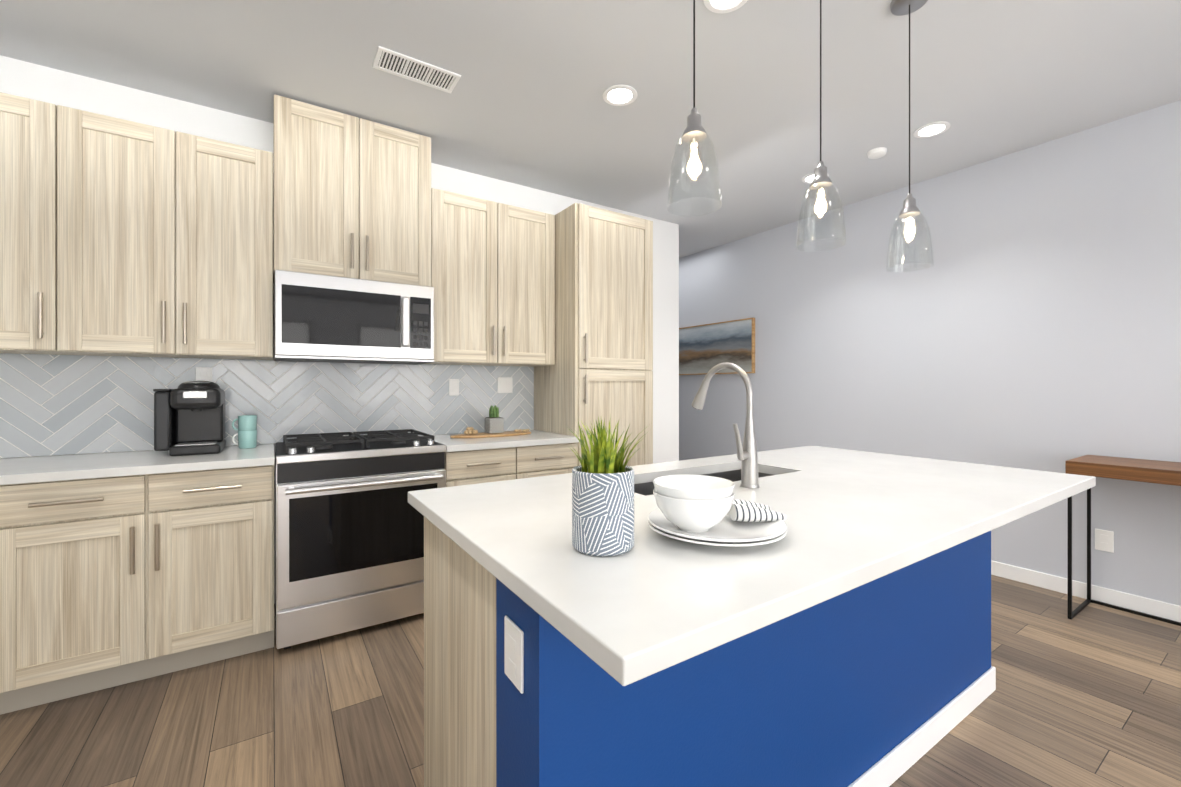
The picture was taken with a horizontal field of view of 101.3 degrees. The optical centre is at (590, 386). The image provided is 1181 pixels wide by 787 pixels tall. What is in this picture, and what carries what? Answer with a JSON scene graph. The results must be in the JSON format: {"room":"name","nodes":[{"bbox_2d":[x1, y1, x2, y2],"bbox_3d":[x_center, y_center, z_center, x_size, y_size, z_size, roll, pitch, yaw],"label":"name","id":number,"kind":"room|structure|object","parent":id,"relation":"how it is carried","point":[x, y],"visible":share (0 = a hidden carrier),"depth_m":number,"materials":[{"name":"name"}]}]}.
{"room":"kitchen","nodes":[
{"label":"kitchen","id":0,"kind":"room"},
{"bbox_2d":[0,55,678,603],"bbox_3d":[-1.268,-0.132,3.208,4.890,2.740,0.150,0,0,-33],"label":"wall","id":1,"kind":"structure","parent":0,"point":[68,89],"depth_m":3.25,"materials":[{"name":"white paint"}]},
{"bbox_2d":[0,92,83,354],"bbox_3d":[-2.521,-0.677,2.090,0.542,1.050,0.338,0,0,-33],"label":"upper cabinet","id":2,"kind":"object","parent":1,"relation":"attached to","point":[42,143],"depth_m":2.03,"materials":[{"name":"brown wood"}]},
{"bbox_2d":[84,111,274,359],"bbox_3d":[-2.069,-0.677,2.387,0.847,1.050,0.338,0,0,-33],"label":"upper cabinet","id":3,"kind":"object","parent":1,"relation":"attached to","point":[120,237],"depth_m":2.27,"materials":[{"name":"brown wood"}]},
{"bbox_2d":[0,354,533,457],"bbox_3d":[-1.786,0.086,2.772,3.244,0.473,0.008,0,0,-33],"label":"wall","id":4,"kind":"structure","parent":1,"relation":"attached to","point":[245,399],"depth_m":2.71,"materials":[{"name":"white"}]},
{"bbox_2d":[0,353,533,457],"bbox_3d":[-1.784,0.086,2.770,3.244,0.473,0.006,0,0,-33],"label":"wall tiles","id":5,"kind":"structure","parent":4,"relation":"attached to","point":[54,405],"depth_m":2.70,"materials":[{"name":"tile"}]},
{"bbox_2d":[196,367,211,381],"bbox_3d":[-2.059,-0.047,2.581,0.070,0.114,0.007,0,0,-33],"label":"electrical outlet","id":6,"kind":"object","parent":5,"relation":"attached to","point":[203,373],"visible":0.67,"depth_m":2.58,"materials":[{"name":"white plastic"}]},
{"bbox_2d":[449,379,458,395],"bbox_3d":[-0.934,0.003,3.319,0.070,0.114,0.007,0,0,-33],"label":"electrical outlet","id":7,"kind":"object","parent":5,"relation":"attached to","point":[453,387],"visible":1,"depth_m":3.32,"materials":[{"name":"white plastic"}]},
{"bbox_2d":[498,377,512,392],"bbox_3d":[-0.621,-0.012,3.525,0.116,0.114,0.007,0,0,-33],"label":"electrical outlet","id":8,"kind":"object","parent":5,"relation":"attached to","point":[505,384],"visible":1,"depth_m":3.52,"materials":[{"name":"white plastic"}]},
{"bbox_2d":[272,94,435,291],"bbox_3d":[-1.376,-1.039,2.827,0.790,0.902,0.363,0,0,-33],"label":"upper cabinet","id":9,"kind":"object","parent":1,"relation":"attached to","point":[354,197],"depth_m":2.65,"materials":[{"name":"brown wood"}]},
{"bbox_2d":[275,270,433,364],"bbox_3d":[-1.352,-0.365,2.791,0.782,0.438,0.449,0,0,-33],"label":"microwave","id":10,"kind":"object","parent":9,"relation":"attached to","point":[327,318],"visible":1,"depth_m":2.60,"materials":[{"name":"grey metal"}]},
{"bbox_2d":[424,189,554,366],"bbox_3d":[-0.695,-0.677,3.288,0.852,1.050,0.338,0,0,-33],"label":"upper cabinet","id":11,"kind":"object","parent":1,"relation":"attached to","point":[494,296],"depth_m":3.13,"materials":[{"name":"brown wood"}]},
{"bbox_2d":[0,575,1180,786],"bbox_3d":[0.417,1.288,1.533,5.870,0.100,9.800,0,0,-33],"label":"floor","id":12,"kind":"structure","parent":0,"point":[1090,695],"depth_m":1.81,"materials":[{"name":"brown wood"}]},
{"bbox_2d":[20,466,273,709],"bbox_3d":[-1.998,0.799,2.257,0.879,0.880,0.612,0,0,-33],"label":"base cabinet","id":13,"kind":"object","parent":12,"relation":"on","point":[118,568],"depth_m":1.99,"materials":[{"name":"brown wood"}]},
{"bbox_2d":[0,444,274,485],"bbox_3d":[-2.291,0.341,2.048,1.603,0.036,0.643,0,0,-33],"label":"countertop","id":14,"kind":"structure","parent":13,"relation":"on","point":[75,467],"depth_m":2.07,"materials":[{"name":"white stone"}]},
{"bbox_2d":[153,381,224,455],"bbox_3d":[-1.975,0.145,2.396,0.254,0.353,0.312,0,0,-33],"label":"coffee maker","id":15,"kind":"object","parent":14,"relation":"on","point":[189,417],"visible":1,"depth_m":2.32,"materials":[{"name":"black plastic"}]},
{"bbox_2d":[232,415,256,448],"bbox_3d":[-1.821,0.237,2.551,0.109,0.170,0.084,0,0,-33],"label":"mugs","id":16,"kind":"object","parent":14,"relation":"on","point":[247,431],"visible":1,"depth_m":2.53,"materials":[{"name":"teal ceramic"}]},
{"bbox_2d":[275,429,445,648],"bbox_3d":[-1.270,0.755,2.668,0.776,0.966,0.718,0,0,-33],"label":"range","id":17,"kind":"object","parent":12,"relation":"on","point":[349,537],"visible":0.88,"depth_m":2.38,"materials":[{"name":"metal"}]},
{"bbox_2d":[445,442,577,486],"bbox_3d":[-0.614,0.798,3.165,0.851,0.880,0.612,0,0,-33],"label":"base cabinet","id":18,"kind":"object","parent":12,"relation":"on","point":[468,467],"depth_m":2.88,"materials":[{"name":"brown wood"}]},
{"bbox_2d":[429,430,578,453],"bbox_3d":[-0.606,0.340,3.153,0.855,0.036,0.643,0,0,-33],"label":"countertop","id":19,"kind":"structure","parent":18,"relation":"on","point":[536,438],"depth_m":2.95,"materials":[{"name":"white stone"}]},
{"bbox_2d":[450,431,530,437],"bbox_3d":[-0.648,0.315,3.202,0.560,0.013,0.202,0,0,-33],"label":"decorative tray","id":20,"kind":"object","parent":19,"relation":"on","point":[485,435],"visible":0.88,"depth_m":3.14,"materials":[{"name":"brown wood"}]},
{"bbox_2d":[464,427,477,434],"bbox_3d":[-0.771,0.283,3.129,0.070,0.048,0.094,0,0,39],"label":"bead","id":21,"kind":"object","parent":20,"relation":"on","point":[469,430],"depth_m":3.12,"materials":[{"name":"beige"}]},
{"bbox_2d":[485,405,503,433],"bbox_3d":[-0.645,0.215,3.245,0.100,0.185,0.100,0,0,-33],"label":"succulent pot","id":22,"kind":"object","parent":20,"relation":"on","point":[494,422],"visible":1,"depth_m":3.21,"materials":[{"name":"grey ceramic"}]},
{"bbox_2d":[514,429,529,431],"bbox_3d":[-0.467,0.297,3.303,0.116,0.020,0.038,0,0,-27],"label":"bead","id":23,"kind":"object","parent":20,"relation":"on","point":[516,430],"depth_m":3.30,"materials":[{"name":"beige"}]},
{"bbox_2d":[534,203,652,466],"bbox_3d":[0.025,0.018,3.571,0.654,2.440,0.656,0,0,-33],"label":"pantry cabinet","id":24,"kind":"object","parent":12,"relation":"on","point":[602,367],"visible":0.71,"depth_m":3.32,"materials":[{"name":"brown wood"}]},
{"bbox_2d":[424,522,995,786],"bbox_3d":[0.565,0.799,1.732,2.089,0.880,0.785,0,0,-33],"label":"kitchen island","id":25,"kind":"object","parent":12,"relation":"on","point":[838,634],"depth_m":1.22,"materials":[{"name":"paint"}]},
{"bbox_2d":[408,446,1095,693],"bbox_3d":[0.626,0.341,1.621,2.128,0.036,1.102,0,0,-33],"label":"island countertop","id":26,"kind":"structure","parent":25,"relation":"on","point":[855,520],"depth_m":1.02,"materials":[{"name":"white stone"}]},
{"bbox_2d":[569,416,648,556],"bbox_3d":[0.031,0.187,1.000,0.191,0.270,0.229,0,0,-33],"label":"plant pot","id":27,"kind":"object","parent":26,"relation":"on","point":[602,500],"visible":1,"depth_m":0.93,"materials":[{"name":"white ceramic"}]},
{"bbox_2d":[648,475,786,545],"bbox_3d":[0.286,0.264,1.081,0.322,0.116,0.297,0,0,-33],"label":"dishes","id":28,"kind":"object","parent":26,"relation":"on","point":[703,509],"visible":1,"depth_m":1.01,"materials":[{"name":"white ceramic"}]},
{"bbox_2d":[691,362,759,487],"bbox_3d":[0.436,0.119,1.652,0.105,0.405,0.283,0,0,-33],"label":"faucet","id":29,"kind":"object","parent":26,"relation":"on","point":[747,455],"visible":1,"depth_m":1.56,"materials":[{"name":"silver metal"}]},
{"bbox_2d":[1065,455,1180,625],"bbox_3d":[3.057,0.816,2.170,0.422,0.845,1.270,0,0,-33],"label":"console table","id":30,"kind":"object","parent":12,"relation":"on","point":[1150,471],"visible":0.98,"depth_m":2.54,"materials":[{"name":"brown wood"}]},
{"bbox_2d":[0,0,1180,257],"bbox_3d":[0.417,-1.552,1.532,5.870,0.100,9.800,0,0,-33],"label":"ceiling","id":31,"kind":"structure","parent":0,"point":[528,106],"depth_m":2.35,"materials":[{"name":"paint"}]},
{"bbox_2d":[372,46,460,93],"bbox_3d":[-0.822,-1.498,2.301,0.370,0.008,0.165,0,0,-33],"label":"ceiling vent","id":32,"kind":"object","parent":31,"relation":"in","point":[408,68],"visible":1,"depth_m":2.29,"materials":[{"name":"white metal"}]},
{"bbox_2d":[602,84,636,105],"bbox_3d":[0.151,-1.498,2.494,0.180,0.008,0.180,0,0,-33],"label":"recessed light","id":33,"kind":"object","parent":31,"relation":"in","point":[619,95],"visible":1,"depth_m":2.49,"materials":[{"name":"white plastic"}]},
{"bbox_2d":[667,0,721,216],"bbox_3d":[0.301,-1.012,1.409,0.157,0.980,0.157,0,0,-33],"label":"pendant light","id":34,"kind":"object","parent":31,"relation":"hanging from","point":[694,132],"visible":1,"depth_m":1.40,"materials":[{"name":"clear glass"}]},
{"bbox_2d":[703,0,747,13],"bbox_3d":[0.524,-1.497,1.853,0.180,0.008,0.180,0,0,-33],"label":"recessed light","id":35,"kind":"object","parent":31,"relation":"in","point":[721,6],"visible":1,"depth_m":1.90,"materials":[{"name":"white plastic"}]},
{"bbox_2d":[802,173,828,182],"bbox_3d":[1.612,-1.498,3.476,0.180,0.008,0.180,0,0,-33],"label":"recessed light","id":36,"kind":"object","parent":31,"relation":"in","point":[808,178],"visible":0.38,"depth_m":3.48,"materials":[{"name":"white plastic"}]},
{"bbox_2d":[796,0,846,251],"bbox_3d":[0.786,-0.992,1.655,0.157,1.020,0.157,0,0,-33],"label":"pendant light","id":37,"kind":"object","parent":31,"relation":"hanging from","point":[821,180],"visible":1,"depth_m":1.65,"materials":[{"name":"clear glass"}]},
{"bbox_2d":[867,147,886,158],"bbox_3d":[1.828,-1.487,3.092,0.110,0.030,0.110,0,0,-33],"label":"smoke detector","id":38,"kind":"object","parent":31,"relation":"attached to","point":[877,153],"visible":1,"depth_m":3.06,"materials":[{"name":"white plastic"}]},
{"bbox_2d":[886,0,933,271],"bbox_3d":[1.237,-0.982,1.879,0.157,1.040,0.157,0,0,-33],"label":"pendant light","id":39,"kind":"object","parent":31,"relation":"hanging from","point":[902,8],"visible":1,"depth_m":1.88,"materials":[{"name":"clear glass"}]},
{"bbox_2d":[913,121,950,137],"bbox_3d":[1.990,-1.498,2.827,0.180,0.008,0.180,0,0,-33],"label":"recessed light","id":40,"kind":"object","parent":31,"relation":"in","point":[931,129],"visible":1,"depth_m":2.82,"materials":[{"name":"white plastic"}]},
{"bbox_2d":[679,100,1180,605],"bbox_3d":[2.809,-0.132,3.102,0.150,2.740,9.800,0,0,-33],"label":"wall","id":41,"kind":"structure","parent":0,"point":[1029,318],"depth_m":3.15,"materials":[{"name":"grey paint"}]},
{"bbox_2d":[679,318,754,374],"bbox_3d":[1.272,-0.407,5.269,0.039,0.544,1.214,0,0,-33],"label":"framed art","id":42,"kind":"object","parent":41,"relation":"attached to","point":[704,349],"visible":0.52,"depth_m":5.14,"materials":[{"name":"fabric"}]},
{"bbox_2d":[991,560,1180,621],"bbox_3d":[2.740,1.192,3.057,0.012,0.092,9.500,0,0,-33],"label":"baseboard","id":43,"kind":"structure","parent":41,"relation":"attached to","point":[1166,610],"depth_m":2.80,"materials":[{"name":"white wood"}]},
{"bbox_2d":[1095,528,1113,552],"bbox_3d":[2.933,0.878,2.768,0.007,0.120,0.075,0,0,-33],"label":"outlet","id":44,"kind":"object","parent":41,"relation":"attached to","point":[1104,540],"visible":1,"depth_m":2.77,"materials":[{"name":"white plastic"}]}
]}

